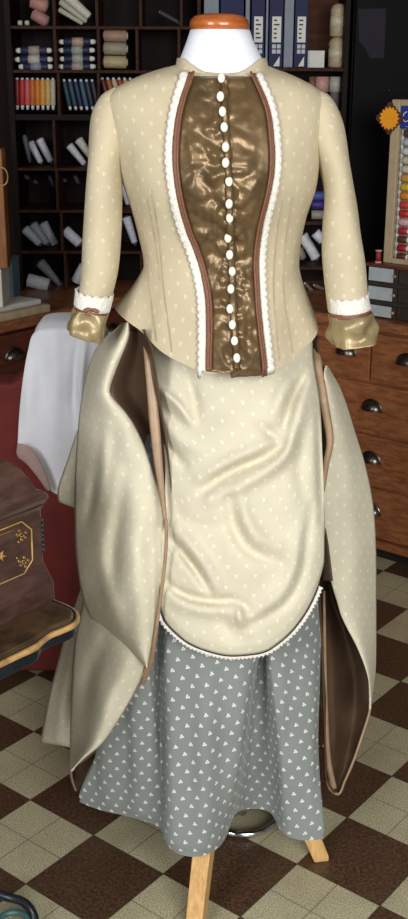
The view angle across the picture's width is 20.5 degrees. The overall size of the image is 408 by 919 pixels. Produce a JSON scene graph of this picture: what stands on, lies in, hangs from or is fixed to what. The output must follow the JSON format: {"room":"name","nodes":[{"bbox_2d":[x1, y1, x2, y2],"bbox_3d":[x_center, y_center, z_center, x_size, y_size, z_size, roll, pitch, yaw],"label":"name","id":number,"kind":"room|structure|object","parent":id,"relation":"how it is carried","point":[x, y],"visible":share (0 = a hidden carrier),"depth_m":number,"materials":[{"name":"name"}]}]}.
{"room":"service shop","nodes":[
{"label":"service shop","id":0,"kind":"room"},
{"bbox_2d":[0,0,15,256],"bbox_3d":[-1.625,-0.999,3.418,0.100,2.800,4.200,15,24,36],"label":"wall","id":1,"kind":"structure","parent":0,"point":[4,115],"depth_m":4.37,"materials":[{"name":"paint"}]},
{"bbox_2d":[0,556,407,918],"bbox_3d":[0.247,0.759,2.645,6.500,0.001,7.500,0,19,0],"label":"floor","id":2,"kind":"structure","parent":0,"point":[70,858],"depth_m":2.44,"materials":[{"name":"stone"}]},
{"bbox_2d":[0,599,79,918],"bbox_3d":[-0.630,0.663,1.743,0.480,0.753,0.932,14,24,35],"label":"table","id":3,"kind":"object","parent":2,"relation":"on","point":[23,638],"visible":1,"depth_m":1.77,"materials":[{"name":"brown wood"}]},
{"bbox_2d":[0,459,53,625],"bbox_3d":[-0.507,0.152,1.689,0.264,0.247,0.520,15,24,36],"label":"case","id":4,"kind":"object","parent":3,"relation":"on","point":[26,584],"visible":1,"depth_m":1.77,"materials":[{"name":"brown wood"}]},
{"bbox_2d":[0,366,80,669],"bbox_3d":[-0.432,0.061,3.166,0.383,0.971,0.620,0,19,0],"label":"armchair","id":5,"kind":"object","parent":2,"relation":"on","point":[59,557],"visible":0.09,"depth_m":2.87,"materials":[{"name":"red fabric"}]},
{"bbox_2d":[16,312,108,493],"bbox_3d":[-0.351,-0.129,2.802,0.222,0.456,0.192,0,19,0],"label":"draped cloth","id":6,"kind":"object","parent":5,"relation":"on","point":[57,362],"visible":0.71,"depth_m":2.73,"materials":[{"name":"white fabric"}]},
{"bbox_2d":[0,308,137,373],"bbox_3d":[-1.036,-0.052,3.753,0.780,0.795,1.840,15,24,36],"label":"base cabinet","id":7,"kind":"object","parent":2,"relation":"on","point":[14,345],"visible":0.1,"depth_m":3.61,"materials":[{"name":"red wood"}]},
{"bbox_2d":[0,280,407,336],"bbox_3d":[-0.103,-0.352,3.362,2.575,0.034,2.677,15,24,36],"label":"countertop","id":8,"kind":"structure","parent":7,"relation":"on","point":[60,299],"depth_m":3.83,"materials":[{"name":"orange wood"}]},
{"bbox_2d":[9,255,20,297],"bbox_3d":[-0.632,-0.590,3.745,0.018,0.159,0.140,0,19,0],"label":"folder","id":9,"kind":"object","parent":8,"relation":"on","point":[14,274],"visible":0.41,"depth_m":3.71,"materials":[{"name":"cardboard"}]},
{"bbox_2d":[0,303,49,321],"bbox_3d":[-0.868,-0.405,3.414,0.265,0.026,0.920,16,25,38],"label":"folded cloth","id":10,"kind":"object","parent":8,"relation":"on","point":[41,308],"visible":0.45,"depth_m":3.59,"materials":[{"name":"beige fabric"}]},
{"bbox_2d":[0,296,40,311],"bbox_3d":[-0.877,-0.422,3.395,0.189,0.018,0.880,15,24,36],"label":"folded cloth","id":11,"kind":"object","parent":10,"relation":"on","point":[17,302],"visible":1,"depth_m":3.62,"materials":[{"name":"fabric"}]},
{"bbox_2d":[0,268,9,307],"bbox_3d":[-0.707,-0.554,3.567,0.160,0.120,0.140,0,19,0],"label":"box","id":12,"kind":"object","parent":11,"relation":"on","point":[4,273],"visible":0.76,"depth_m":3.54,"materials":[{"name":"cardboard"}]},
{"bbox_2d":[0,148,10,268],"bbox_3d":[-0.681,-0.767,3.447,0.187,0.358,0.066,0,19,0],"label":"case","id":13,"kind":"object","parent":12,"relation":"on","point":[5,259],"visible":1,"depth_m":3.44,"materials":[{"name":"brown wood"}]},
{"bbox_2d":[26,273,51,289],"bbox_3d":[-0.594,-0.636,4.051,0.094,0.065,0.049,0,19,0],"label":"thread cone","id":14,"kind":"object","parent":8,"relation":"on","point":[32,281],"visible":0.99,"depth_m":4.03,"materials":[{"name":"fabric"}]},
{"bbox_2d":[36,259,63,286],"bbox_3d":[-0.559,-0.674,4.091,0.098,0.108,0.040,0,19,0],"label":"thread cone","id":15,"kind":"object","parent":8,"relation":"on","point":[42,264],"visible":0.99,"depth_m":4.08,"materials":[{"name":"fabric"}]},
{"bbox_2d":[71,263,81,284],"bbox_3d":[-0.451,-0.676,4.090,0.066,0.081,0.040,0,19,0],"label":"thread cone","id":16,"kind":"object","parent":8,"relation":"on","point":[76,277],"visible":0.57,"depth_m":4.08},
{"bbox_2d":[3,0,350,290],"bbox_3d":[-0.090,-1.138,3.961,1.148,1.056,0.230,0,19,0],"label":"shelves","id":17,"kind":"object","parent":8,"relation":"on","point":[154,42],"visible":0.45,"depth_m":3.95,"materials":[{"name":"brown wood"}]},
{"bbox_2d":[15,78,19,109],"bbox_3d":[-0.636,-1.248,3.843,0.020,0.104,0.018,0,19,0],"label":"thread spool","id":18,"kind":"object","parent":17,"relation":"on","point":[17,81],"visible":1,"depth_m":3.83,"materials":[{"name":"red fabric"}]},
{"bbox_2d":[20,78,24,109],"bbox_3d":[-0.619,-1.247,3.843,0.020,0.104,0.018,0,19,0],"label":"thread spool","id":19,"kind":"object","parent":17,"relation":"on","point":[22,81],"visible":1,"depth_m":3.83,"materials":[{"name":"red fabric"}]},
{"bbox_2d":[22,134,30,162],"bbox_3d":[-0.613,-1.075,3.899,0.030,0.095,0.020,0,19,0],"label":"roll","id":20,"kind":"object","parent":17,"relation":"on","point":[24,137],"visible":1,"depth_m":3.89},
{"bbox_2d":[25,78,29,109],"bbox_3d":[-0.602,-1.247,3.843,0.020,0.104,0.018,0,19,0],"label":"thread spool","id":21,"kind":"object","parent":17,"relation":"on","point":[27,81],"visible":1,"depth_m":3.83,"materials":[{"name":"pink fabric"}]},
{"bbox_2d":[22,225,42,246],"bbox_3d":[-0.611,-0.792,3.997,0.073,0.075,0.035,0,19,0],"label":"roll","id":22,"kind":"object","parent":17,"relation":"on","point":[27,231],"visible":1,"depth_m":3.98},
{"bbox_2d":[30,78,34,109],"bbox_3d":[-0.584,-1.247,3.843,0.020,0.104,0.018,0,19,0],"label":"thread spool","id":23,"kind":"object","parent":17,"relation":"on","point":[32,81],"visible":1,"depth_m":3.83,"materials":[{"name":"orange fabric"}]},
{"bbox_2d":[19,63,52,69],"bbox_3d":[-0.570,-1.331,3.819,0.115,0.030,0.029,0,19,0],"label":"thread bobbin","id":24,"kind":"object","parent":17,"relation":"on","point":[25,66],"visible":0.91,"depth_m":3.81,"materials":[{"name":"fabric"}]},
{"bbox_2d":[15,55,52,63],"bbox_3d":[-0.575,-1.353,3.811,0.129,0.030,0.029,0,19,0],"label":"thread bobbin","id":25,"kind":"object","parent":24,"relation":"on","point":[22,59],"visible":1,"depth_m":3.80,"materials":[{"name":"fabric"}]},
{"bbox_2d":[16,46,51,54],"bbox_3d":[-0.574,-1.380,3.802,0.122,0.030,0.029,0,19,0],"label":"thread bobbin","id":26,"kind":"object","parent":25,"relation":"on","point":[24,50],"visible":1,"depth_m":3.79,"materials":[{"name":"fabric"}]},
{"bbox_2d":[29,140,42,164],"bbox_3d":[-0.593,-1.076,3.951,0.055,0.086,0.028,0,19,0],"label":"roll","id":27,"kind":"object","parent":17,"relation":"on","point":[33,148],"visible":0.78,"depth_m":3.94,"materials":[{"name":"white fabric"}]},
{"bbox_2d":[35,78,39,109],"bbox_3d":[-0.567,-1.247,3.843,0.020,0.104,0.018,0,19,0],"label":"thread spool","id":28,"kind":"object","parent":17,"relation":"on","point":[37,81],"visible":1,"depth_m":3.84,"materials":[{"name":"orange fabric"}]},
{"bbox_2d":[29,221,49,246],"bbox_3d":[-0.591,-0.809,4.044,0.072,0.090,0.036,0,19,0],"label":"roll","id":29,"kind":"object","parent":17,"relation":"on","point":[34,226],"visible":0.94,"depth_m":4.03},
{"bbox_2d":[30,9,49,25],"bbox_3d":[-0.548,-1.479,3.773,0.065,0.061,0.038,0,19,0],"label":"roll","id":30,"kind":"object","parent":17,"relation":"on","point":[39,17],"visible":0.96,"depth_m":3.76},
{"bbox_2d":[29,0,48,12],"bbox_3d":[-0.550,-1.521,3.760,0.065,0.057,0.042,0,19,0],"label":"roll","id":31,"kind":"object","parent":30,"relation":"on","point":[41,5],"visible":1,"depth_m":3.74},
{"bbox_2d":[40,78,44,109],"bbox_3d":[-0.549,-1.247,3.843,0.020,0.104,0.018,0,19,0],"label":"thread spool","id":32,"kind":"object","parent":17,"relation":"on","point":[42,81],"visible":1,"depth_m":3.84,"materials":[{"name":"yellow fabric"}]},
{"bbox_2d":[35,137,52,163],"bbox_3d":[-0.566,-1.095,3.998,0.062,0.095,0.032,0,19,0],"label":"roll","id":33,"kind":"object","parent":17,"relation":"on","point":[40,142],"visible":1,"depth_m":3.99,"materials":[{"name":"white fabric"}]},
{"bbox_2d":[45,78,50,109],"bbox_3d":[-0.532,-1.247,3.843,0.020,0.104,0.018,0,19,0],"label":"thread spool","id":34,"kind":"object","parent":17,"relation":"on","point":[47,81],"visible":1,"depth_m":3.84,"materials":[{"name":"yellow fabric"}]},
{"bbox_2d":[39,221,57,245],"bbox_3d":[-0.566,-0.819,4.094,0.071,0.097,0.039,0,19,0],"label":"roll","id":35,"kind":"object","parent":17,"relation":"on","point":[44,225],"visible":0.94,"depth_m":4.08,"materials":[{"name":"fabric"}]},
{"bbox_2d":[48,175,54,187],"bbox_3d":[-0.538,-0.982,3.979,0.026,0.047,0.016,0,19,0],"label":"reel","id":36,"kind":"object","parent":17,"relation":"on","point":[51,181],"visible":0.96,"depth_m":3.97,"materials":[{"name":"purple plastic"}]},
{"bbox_2d":[50,78,55,109],"bbox_3d":[-0.515,-1.247,3.843,0.020,0.104,0.018,0,19,0],"label":"thread spool","id":37,"kind":"object","parent":17,"relation":"on","point":[52,81],"visible":1,"depth_m":3.84,"materials":[{"name":"beige fabric"}]},
{"bbox_2d":[62,79,71,109],"bbox_3d":[-0.467,-1.245,3.843,0.031,0.102,0.016,0,19,0],"label":"thread spool","id":38,"kind":"object","parent":17,"relation":"on","point":[64,83],"visible":1,"depth_m":3.84,"materials":[{"name":"blue fabric"}]},
{"bbox_2d":[58,7,83,24],"bbox_3d":[-0.445,-1.480,3.762,0.085,0.056,0.017,0,19,0],"label":"tube","id":39,"kind":"object","parent":17,"relation":"on","point":[62,11],"visible":1,"depth_m":3.76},
{"bbox_2d":[68,79,76,109],"bbox_3d":[-0.448,-1.244,3.843,0.031,0.102,0.016,0,19,0],"label":"thread spool","id":40,"kind":"object","parent":17,"relation":"on","point":[70,83],"visible":1,"depth_m":3.84,"materials":[{"name":"blue fabric"}]},
{"bbox_2d":[64,226,81,246],"bbox_3d":[-0.468,-0.791,3.997,0.076,0.074,0.038,0,19,0],"label":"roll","id":41,"kind":"object","parent":17,"relation":"on","point":[70,235],"visible":0.86,"depth_m":3.98,"materials":[{"name":"fabric"}]},
{"bbox_2d":[59,0,87,22],"bbox_3d":[-0.437,-1.495,3.758,0.095,0.075,0.021,0,19,0],"label":"tube","id":42,"kind":"object","parent":17,"relation":"on","point":[62,3],"visible":1,"depth_m":3.75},
{"bbox_2d":[66,143,86,165],"bbox_3d":[-0.447,-1.069,3.954,0.070,0.082,0.028,0,19,0],"label":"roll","id":43,"kind":"object","parent":17,"relation":"on","point":[72,149],"visible":1,"depth_m":3.94,"materials":[{"name":"white fabric"}]},
{"bbox_2d":[73,175,79,183],"bbox_3d":[-0.450,-0.988,3.977,0.026,0.034,0.016,0,19,0],"label":"reel","id":44,"kind":"object","parent":17,"relation":"on","point":[76,179],"visible":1,"depth_m":3.97,"materials":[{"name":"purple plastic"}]},
{"bbox_2d":[59,63,95,69],"bbox_3d":[-0.429,-1.331,3.818,0.126,0.029,0.028,0,19,0],"label":"thread bobbin","id":45,"kind":"object","parent":17,"relation":"on","point":[65,66],"visible":0.95,"depth_m":3.81,"materials":[{"name":"fabric"}]},
{"bbox_2d":[60,54,94,62],"bbox_3d":[-0.428,-1.355,3.810,0.118,0.029,0.028,0,19,0],"label":"thread bobbin","id":46,"kind":"object","parent":45,"relation":"on","point":[66,58],"visible":1,"depth_m":3.80,"materials":[{"name":"fabric"}]},
{"bbox_2d":[59,46,94,54],"bbox_3d":[-0.428,-1.380,3.801,0.122,0.029,0.028,0,19,0],"label":"thread bobbin","id":47,"kind":"object","parent":46,"relation":"on","point":[67,50],"visible":1,"depth_m":3.79,"materials":[{"name":"fabric"}]},
{"bbox_2d":[59,37,95,45],"bbox_3d":[-0.426,-1.406,3.792,0.125,0.029,0.028,0,19,0],"label":"thread bobbin","id":48,"kind":"object","parent":47,"relation":"on","point":[74,41],"visible":1,"depth_m":3.78,"materials":[{"name":"fabric"}]},
{"bbox_2d":[64,0,90,18],"bbox_3d":[-0.426,-1.517,3.758,0.100,0.091,0.035,0,19,0],"label":"tube","id":49,"kind":"object","parent":17,"relation":"on","point":[77,5],"visible":1,"depth_m":3.75,"materials":[{"name":"fabric"}]},
{"bbox_2d":[73,79,82,109],"bbox_3d":[-0.429,-1.244,3.843,0.031,0.102,0.016,0,19,0],"label":"thread spool","id":50,"kind":"object","parent":17,"relation":"on","point":[76,85],"visible":1,"depth_m":3.84,"materials":[{"name":"blue fabric"}]},
{"bbox_2d":[75,137,87,157],"bbox_3d":[-0.422,-1.100,3.996,0.070,0.087,0.032,0,19,0],"label":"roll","id":51,"kind":"object","parent":17,"relation":"on","point":[80,142],"visible":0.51,"depth_m":3.98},
{"bbox_2d":[79,79,88,109],"bbox_3d":[-0.410,-1.244,3.843,0.031,0.102,0.016,0,19,0],"label":"thread spool","id":52,"kind":"object","parent":17,"relation":"on","point":[81,83],"visible":1,"depth_m":3.84,"materials":[{"name":"blue fabric"}]},
{"bbox_2d":[85,79,93,109],"bbox_3d":[-0.391,-1.244,3.843,0.031,0.102,0.016,0,19,0],"label":"thread spool","id":53,"kind":"object","parent":17,"relation":"on","point":[87,84],"visible":0.91,"depth_m":3.84,"materials":[{"name":"blue fabric"}]},
{"bbox_2d":[90,79,96,103],"bbox_3d":[-0.372,-1.244,3.843,0.032,0.102,0.016,0,19,0],"label":"thread spool","id":54,"kind":"object","parent":17,"relation":"on","point":[92,83],"visible":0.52,"depth_m":3.83,"materials":[{"name":"purple fabric"}]},
{"bbox_2d":[101,77,107,91],"bbox_3d":[-0.334,-1.251,3.841,0.037,0.099,0.017,0,19,0],"label":"thread spool","id":55,"kind":"object","parent":17,"relation":"on","point":[103,82],"visible":0.52,"depth_m":3.83,"materials":[{"name":"red fabric"}]},
{"bbox_2d":[106,77,112,89],"bbox_3d":[-0.315,-1.251,3.841,0.038,0.099,0.017,0,19,0],"label":"thread spool","id":56,"kind":"object","parent":17,"relation":"on","point":[108,81],"visible":0.48,"depth_m":3.83,"materials":[{"name":"orange fabric"}]},
{"bbox_2d":[111,77,117,87],"bbox_3d":[-0.296,-1.251,3.841,0.038,0.099,0.017,0,19,0],"label":"thread spool","id":57,"kind":"object","parent":17,"relation":"on","point":[114,81],"visible":0.4,"depth_m":3.82,"materials":[{"name":"beige fabric"}]},
{"bbox_2d":[103,55,127,68],"bbox_3d":[-0.300,-1.347,3.819,0.085,0.043,0.040,0,19,0],"label":"roll","id":58,"kind":"object","parent":17,"relation":"on","point":[116,62],"visible":1,"depth_m":3.80,"materials":[{"name":"fabric"}]},
{"bbox_2d":[103,42,127,54],"bbox_3d":[-0.299,-1.388,3.805,0.085,0.043,0.040,0,19,0],"label":"roll","id":59,"kind":"object","parent":58,"relation":"on","point":[109,48],"visible":1,"depth_m":3.79,"materials":[{"name":"fabric"}]},
{"bbox_2d":[103,30,127,41],"bbox_3d":[-0.298,-1.427,3.792,0.084,0.043,0.040,0,19,0],"label":"roll","id":60,"kind":"object","parent":59,"relation":"on","point":[108,35],"visible":0.99,"depth_m":3.77,"materials":[{"name":"fabric"}]},
{"bbox_2d":[117,77,122,85],"bbox_3d":[-0.277,-1.251,3.841,0.038,0.099,0.017,0,19,0],"label":"thread spool","id":61,"kind":"object","parent":17,"relation":"on","point":[119,81],"visible":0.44,"depth_m":3.82,"materials":[{"name":"red fabric"}]},
{"bbox_2d":[123,186,129,205],"bbox_3d":[-0.283,-0.952,4.047,0.040,0.087,0.028,0,19,0],"label":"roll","id":62,"kind":"object","parent":17,"relation":"on","point":[124,192],"visible":0.44,"depth_m":4.04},
{"bbox_2d":[122,215,136,245],"bbox_3d":[-0.263,-0.811,3.990,0.053,0.109,0.031,0,19,0],"label":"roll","id":63,"kind":"object","parent":17,"relation":"on","point":[127,220],"visible":1,"depth_m":3.98,"materials":[{"name":"fabric"}]},
{"bbox_2d":[159,10,179,24],"bbox_3d":[-0.113,-1.476,3.763,0.076,0.048,0.017,0,19,0],"label":"tube","id":64,"kind":"object","parent":17,"relation":"on","point":[162,13],"visible":0.94,"depth_m":3.76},
{"bbox_2d":[204,0,218,13],"bbox_3d":[0.025,-1.478,3.836,0.050,0.269,0.182,0,19,0],"label":"box file","id":65,"kind":"object","parent":17,"relation":"on","point":[210,6],"visible":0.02,"depth_m":3.73,"materials":[{"name":"black"}]},
{"bbox_2d":[220,0,243,15],"bbox_3d":[0.094,-1.478,3.837,0.078,0.269,0.180,0,19,0],"label":"box file","id":66,"kind":"object","parent":17,"relation":"on","point":[226,6],"visible":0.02,"depth_m":3.73,"materials":[{"name":"cardboard"}]},
{"bbox_2d":[244,0,249,29],"bbox_3d":[0.145,-1.478,3.837,0.015,0.269,0.180,0,19,0],"label":"box file","id":67,"kind":"object","parent":17,"relation":"on","point":[246,2],"visible":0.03,"depth_m":3.74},
{"bbox_2d":[250,0,264,57],"bbox_3d":[0.180,-1.478,3.836,0.045,0.269,0.182,0,19,0],"label":"box file","id":68,"kind":"object","parent":17,"relation":"on","point":[257,7],"visible":0.57,"depth_m":3.75,"materials":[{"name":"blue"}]},
{"bbox_2d":[264,0,268,59],"bbox_3d":[0.210,-1.478,3.837,0.008,0.269,0.180,0,19,0],"label":"box file","id":69,"kind":"object","parent":17,"relation":"on","point":[266,1],"visible":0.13,"depth_m":3.77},
{"bbox_2d":[267,0,283,66],"bbox_3d":[0.241,-1.478,3.836,0.046,0.269,0.182,0,19,0],"label":"box file","id":70,"kind":"object","parent":17,"relation":"on","point":[276,7],"visible":0.82,"depth_m":3.76,"materials":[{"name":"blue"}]},
{"bbox_2d":[282,0,293,66],"bbox_3d":[0.283,-1.478,3.837,0.031,0.269,0.180,0,19,0],"label":"box file","id":71,"kind":"object","parent":17,"relation":"on","point":[288,15],"visible":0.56,"depth_m":3.76,"materials":[{"name":"cardboard"}]},
{"bbox_2d":[293,0,307,66],"bbox_3d":[0.324,-1.477,3.836,0.043,0.269,0.182,0,19,0],"label":"box file","id":72,"kind":"object","parent":17,"relation":"on","point":[300,6],"visible":0.88,"depth_m":3.76,"materials":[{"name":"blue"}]},
{"bbox_2d":[299,247,305,259],"bbox_3d":[0.349,-0.743,4.066,0.041,0.048,0.028,0,19,0],"label":"thread cone","id":73,"kind":"object","parent":17,"relation":"on","point":[302,253],"visible":0.63,"depth_m":4.06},
{"bbox_2d":[301,232,319,260],"bbox_3d":[0.383,-0.774,4.108,0.083,0.107,0.039,0,19,0],"label":"thread cone","id":74,"kind":"object","parent":17,"relation":"on","point":[307,243],"visible":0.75,"depth_m":4.09,"materials":[{"name":"fabric"}]},
{"bbox_2d":[309,77,315,86],"bbox_3d":[0.370,-1.255,3.862,0.025,0.108,0.025,0,19,0],"label":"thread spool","id":75,"kind":"object","parent":17,"relation":"on","point":[312,80],"visible":0.36,"depth_m":3.84},
{"bbox_2d":[307,51,324,67],"bbox_3d":[0.379,-1.357,3.817,0.057,0.054,0.003,0,19,0],"label":"price card","id":76,"kind":"object","parent":17,"relation":"on","point":[315,59],"visible":0.86,"depth_m":3.82,"materials":[{"name":"paper"}]},
{"bbox_2d":[312,229,321,243],"bbox_3d":[0.407,-0.791,3.996,0.052,0.053,0.035,0,19,0],"label":"thread cone","id":77,"kind":"object","parent":17,"relation":"on","point":[317,235],"visible":0.65,"depth_m":3.98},
{"bbox_2d":[311,210,323,218],"bbox_3d":[0.402,-0.865,3.982,0.050,0.032,0.032,0,19,0],"label":"reel","id":78,"kind":"object","parent":17,"relation":"on","point":[315,214],"visible":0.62,"depth_m":3.97,"materials":[{"name":"beige fabric"}]},
{"bbox_2d":[311,200,323,209],"bbox_3d":[0.401,-0.897,3.970,0.049,0.032,0.032,0,19,0],"label":"reel","id":79,"kind":"object","parent":78,"relation":"on","point":[316,204],"visible":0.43,"depth_m":3.96,"materials":[{"name":"purple fabric"}]},
{"bbox_2d":[313,191,323,199],"bbox_3d":[0.400,-0.927,3.960,0.049,0.032,0.032,0,19,0],"label":"reel","id":80,"kind":"object","parent":79,"relation":"on","point":[319,195],"visible":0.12,"depth_m":3.95,"materials":[{"name":"blue fabric"}]},
{"bbox_2d":[316,77,328,93],"bbox_3d":[0.404,-1.255,3.862,0.046,0.108,0.046,0,19,0],"label":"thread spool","id":81,"kind":"object","parent":17,"relation":"on","point":[322,83],"visible":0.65,"depth_m":3.83},
{"bbox_2d":[328,37,341,67],"bbox_3d":[0.455,-1.386,3.837,0.062,0.098,0.062,0,19,0],"label":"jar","id":82,"kind":"object","parent":17,"relation":"on","point":[335,44],"visible":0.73,"depth_m":3.81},
{"bbox_2d":[330,4,343,36],"bbox_3d":[0.453,-1.482,3.804,0.055,0.104,0.055,0,19,0],"label":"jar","id":83,"kind":"object","parent":82,"relation":"on","point":[337,10],"visible":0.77,"depth_m":3.78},
{"bbox_2d":[329,77,340,109],"bbox_3d":[0.448,-1.254,3.862,0.039,0.108,0.039,0,19,0],"label":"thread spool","id":84,"kind":"object","parent":17,"relation":"on","point":[334,82],"visible":0.89,"depth_m":3.84},
{"bbox_2d":[304,282,313,289],"bbox_3d":[0.388,-0.610,4.061,0.060,0.059,0.014,0,19,0],"label":"tube","id":85,"kind":"object","parent":8,"relation":"on","point":[306,284],"visible":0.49,"depth_m":4.05,"materials":[{"name":"silver metal"}]},
{"bbox_2d":[313,283,323,289],"bbox_3d":[0.411,-0.622,4.057,0.039,0.026,0.014,0,19,0],"label":"tube","id":86,"kind":"object","parent":8,"relation":"on","point":[317,286],"visible":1,"depth_m":4.05,"materials":[{"name":"silver metal"}]},
{"bbox_2d":[346,0,407,287],"bbox_3d":[0.642,-1.175,3.923,0.298,1.156,0.256,0,19,0],"label":"wall","id":87,"kind":"structure","parent":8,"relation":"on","point":[378,47],"depth_m":3.79,"materials":[{"name":"black paint"}]},
{"bbox_2d":[365,258,407,320],"bbox_3d":[0.714,-0.536,3.583,0.350,0.173,0.224,15,24,36],"label":"drawer unit","id":88,"kind":"object","parent":8,"relation":"on","point":[387,282],"visible":0.9,"depth_m":3.56,"materials":[{"name":"black wood"}]},
{"bbox_2d":[375,249,381,262],"bbox_3d":[0.552,-0.643,3.567,0.020,0.040,0.021,0,19,0],"label":"reel","id":89,"kind":"object","parent":88,"relation":"on","point":[378,251],"visible":1,"depth_m":3.56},
{"bbox_2d":[383,99,407,264],"bbox_3d":[0.698,-0.833,3.424,0.300,0.493,0.038,15,24,36],"label":"display rack","id":90,"kind":"object","parent":8,"relation":"on","point":[396,137],"visible":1,"depth_m":3.50,"materials":[{"name":"beige wood"}]},
{"bbox_2d":[376,102,402,133],"bbox_3d":[0.565,-1.039,3.432,0.094,0.094,0.004,15,24,36],"label":"star","id":91,"kind":"object","parent":90,"relation":"attached to","point":[389,117],"visible":1,"depth_m":3.43,"materials":[{"name":"orange paper"}]},
{"bbox_2d":[395,253,407,258],"bbox_3d":[0.623,-0.638,3.546,0.039,0.022,0.022,15,24,36],"label":"reel","id":92,"kind":"object","parent":90,"relation":"on","point":[397,255],"visible":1,"depth_m":3.54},
{"bbox_2d":[396,244,407,251],"bbox_3d":[0.623,-0.663,3.537,0.039,0.023,0.022,15,24,36],"label":"reel","id":93,"kind":"object","parent":90,"relation":"on","point":[402,248],"visible":1,"depth_m":3.53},
{"bbox_2d":[396,236,407,242],"bbox_3d":[0.623,-0.689,3.528,0.039,0.022,0.022,15,24,36],"label":"reel","id":94,"kind":"object","parent":90,"relation":"on","point":[401,239],"visible":1,"depth_m":3.52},
{"bbox_2d":[397,227,407,234],"bbox_3d":[0.623,-0.714,3.519,0.039,0.023,0.022,15,24,36],"label":"reel","id":95,"kind":"object","parent":90,"relation":"on","point":[402,230],"visible":1,"depth_m":3.51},
{"bbox_2d":[397,219,407,225],"bbox_3d":[0.623,-0.739,3.511,0.039,0.022,0.022,15,24,36],"label":"reel","id":96,"kind":"object","parent":90,"relation":"on","point":[402,222],"visible":1,"depth_m":3.50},
{"bbox_2d":[398,210,407,217],"bbox_3d":[0.623,-0.764,3.502,0.039,0.023,0.022,15,24,36],"label":"reel","id":97,"kind":"object","parent":90,"relation":"on","point":[402,213],"visible":1,"depth_m":3.49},
{"bbox_2d":[398,201,407,208],"bbox_3d":[0.623,-0.789,3.493,0.039,0.022,0.022,15,24,36],"label":"reel","id":98,"kind":"object","parent":90,"relation":"on","point":[403,204],"visible":1,"depth_m":3.49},
{"bbox_2d":[399,192,407,199],"bbox_3d":[0.623,-0.814,3.485,0.039,0.023,0.022,15,24,36],"label":"reel","id":99,"kind":"object","parent":90,"relation":"on","point":[404,195],"visible":1,"depth_m":3.48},
{"bbox_2d":[399,183,407,190],"bbox_3d":[0.623,-0.840,3.476,0.039,0.022,0.022,15,24,36],"label":"reel","id":100,"kind":"object","parent":90,"relation":"on","point":[404,187],"visible":1,"depth_m":3.47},
{"bbox_2d":[400,175,407,181],"bbox_3d":[0.623,-0.865,3.467,0.039,0.023,0.022,15,24,36],"label":"reel","id":101,"kind":"object","parent":90,"relation":"on","point":[404,178],"visible":1,"depth_m":3.46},
{"bbox_2d":[400,166,407,172],"bbox_3d":[0.623,-0.890,3.458,0.039,0.022,0.022,15,24,36],"label":"reel","id":102,"kind":"object","parent":90,"relation":"on","point":[404,169],"visible":1,"depth_m":3.45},
{"bbox_2d":[401,157,407,163],"bbox_3d":[0.624,-0.915,3.450,0.039,0.022,0.022,15,24,36],"label":"reel","id":103,"kind":"object","parent":90,"relation":"on","point":[404,160],"visible":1,"depth_m":3.45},
{"bbox_2d":[401,148,407,154],"bbox_3d":[0.624,-0.940,3.441,0.039,0.022,0.022,15,24,36],"label":"reel","id":104,"kind":"object","parent":90,"relation":"on","point":[404,151],"visible":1,"depth_m":3.44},
{"bbox_2d":[402,139,407,145],"bbox_3d":[0.624,-0.966,3.432,0.039,0.022,0.022,15,24,36],"label":"reel","id":105,"kind":"object","parent":90,"relation":"on","point":[404,141],"visible":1,"depth_m":3.43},
{"bbox_2d":[402,129,407,136],"bbox_3d":[0.624,-0.991,3.423,0.039,0.022,0.022,15,24,36],"label":"reel","id":106,"kind":"object","parent":90,"relation":"on","point":[405,132],"visible":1,"depth_m":3.42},
{"bbox_2d":[180,13,328,918],"bbox_3d":[0.046,0.052,2.134,0.374,1.668,0.359,-11,22,-29],"label":"mannequin","id":107,"kind":"object","parent":2,"relation":"on","point":[216,42],"visible":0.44,"depth_m":1.82,"materials":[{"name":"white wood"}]},
{"bbox_2d":[79,434,324,856],"bbox_3d":[-0.008,0.288,2.199,0.491,0.860,0.396,0,19,0],"label":"underskirt","id":108,"kind":"object","parent":107,"relation":"on","point":[205,740],"visible":0.56,"depth_m":2.15,"materials":[{"name":"grey fabric"}]},
{"bbox_2d":[40,322,376,795],"bbox_3d":[0.002,0.204,2.328,0.667,1.090,0.735,-6,20,-17],"label":"draped overskirt","id":109,"kind":"object","parent":107,"relation":"on","point":[262,513],"visible":0.95,"depth_m":2.00,"materials":[{"name":"beige fabric"}]},
{"bbox_2d":[40,589,82,746],"bbox_3d":[-0.273,0.401,2.433,0.195,0.528,0.080,0,19,0],"label":"drape","id":110,"kind":"object","parent":109,"relation":"hanging from","point":[56,725],"depth_m":2.47,"materials":[{"name":"beige fabric"}]},
{"bbox_2d":[70,601,143,770],"bbox_3d":[-0.216,0.443,2.169,0.220,0.473,0.158,18,26,41],"label":"drape","id":111,"kind":"object","parent":109,"relation":"hanging from","point":[108,664],"depth_m":2.13,"materials":[{"name":"beige fabric"}]},
{"bbox_2d":[74,322,162,667],"bbox_3d":[-0.159,0.088,2.070,0.113,0.703,0.262,-8,21,-22],"label":"drape","id":112,"kind":"object","parent":109,"relation":"hanging from","point":[118,499],"depth_m":2.02,"materials":[{"name":"beige fabric"}]},
{"bbox_2d":[324,365,376,708],"bbox_3d":[0.280,0.174,2.147,0.140,0.750,0.104,0,19,0],"label":"drape","id":113,"kind":"object","parent":109,"relation":"hanging from","point":[350,558],"depth_m":2.12,"materials":[{"name":"beige fabric"}]},
{"bbox_2d":[67,58,378,378],"bbox_3d":[0.033,-0.423,1.933,0.522,0.501,0.367,0,19,0],"label":"jacket","id":114,"kind":"object","parent":107,"relation":"on","point":[217,172],"visible":1,"depth_m":1.86,"materials":[{"name":"beige fabric"}]},
{"bbox_2d":[317,322,407,564],"bbox_3d":[0.783,-0.123,3.977,1.797,0.795,0.780,15,24,36],"label":"base cabinet","id":115,"kind":"object","parent":2,"relation":"on","point":[373,381],"visible":0.23,"depth_m":3.68,"materials":[{"name":"orange wood"}]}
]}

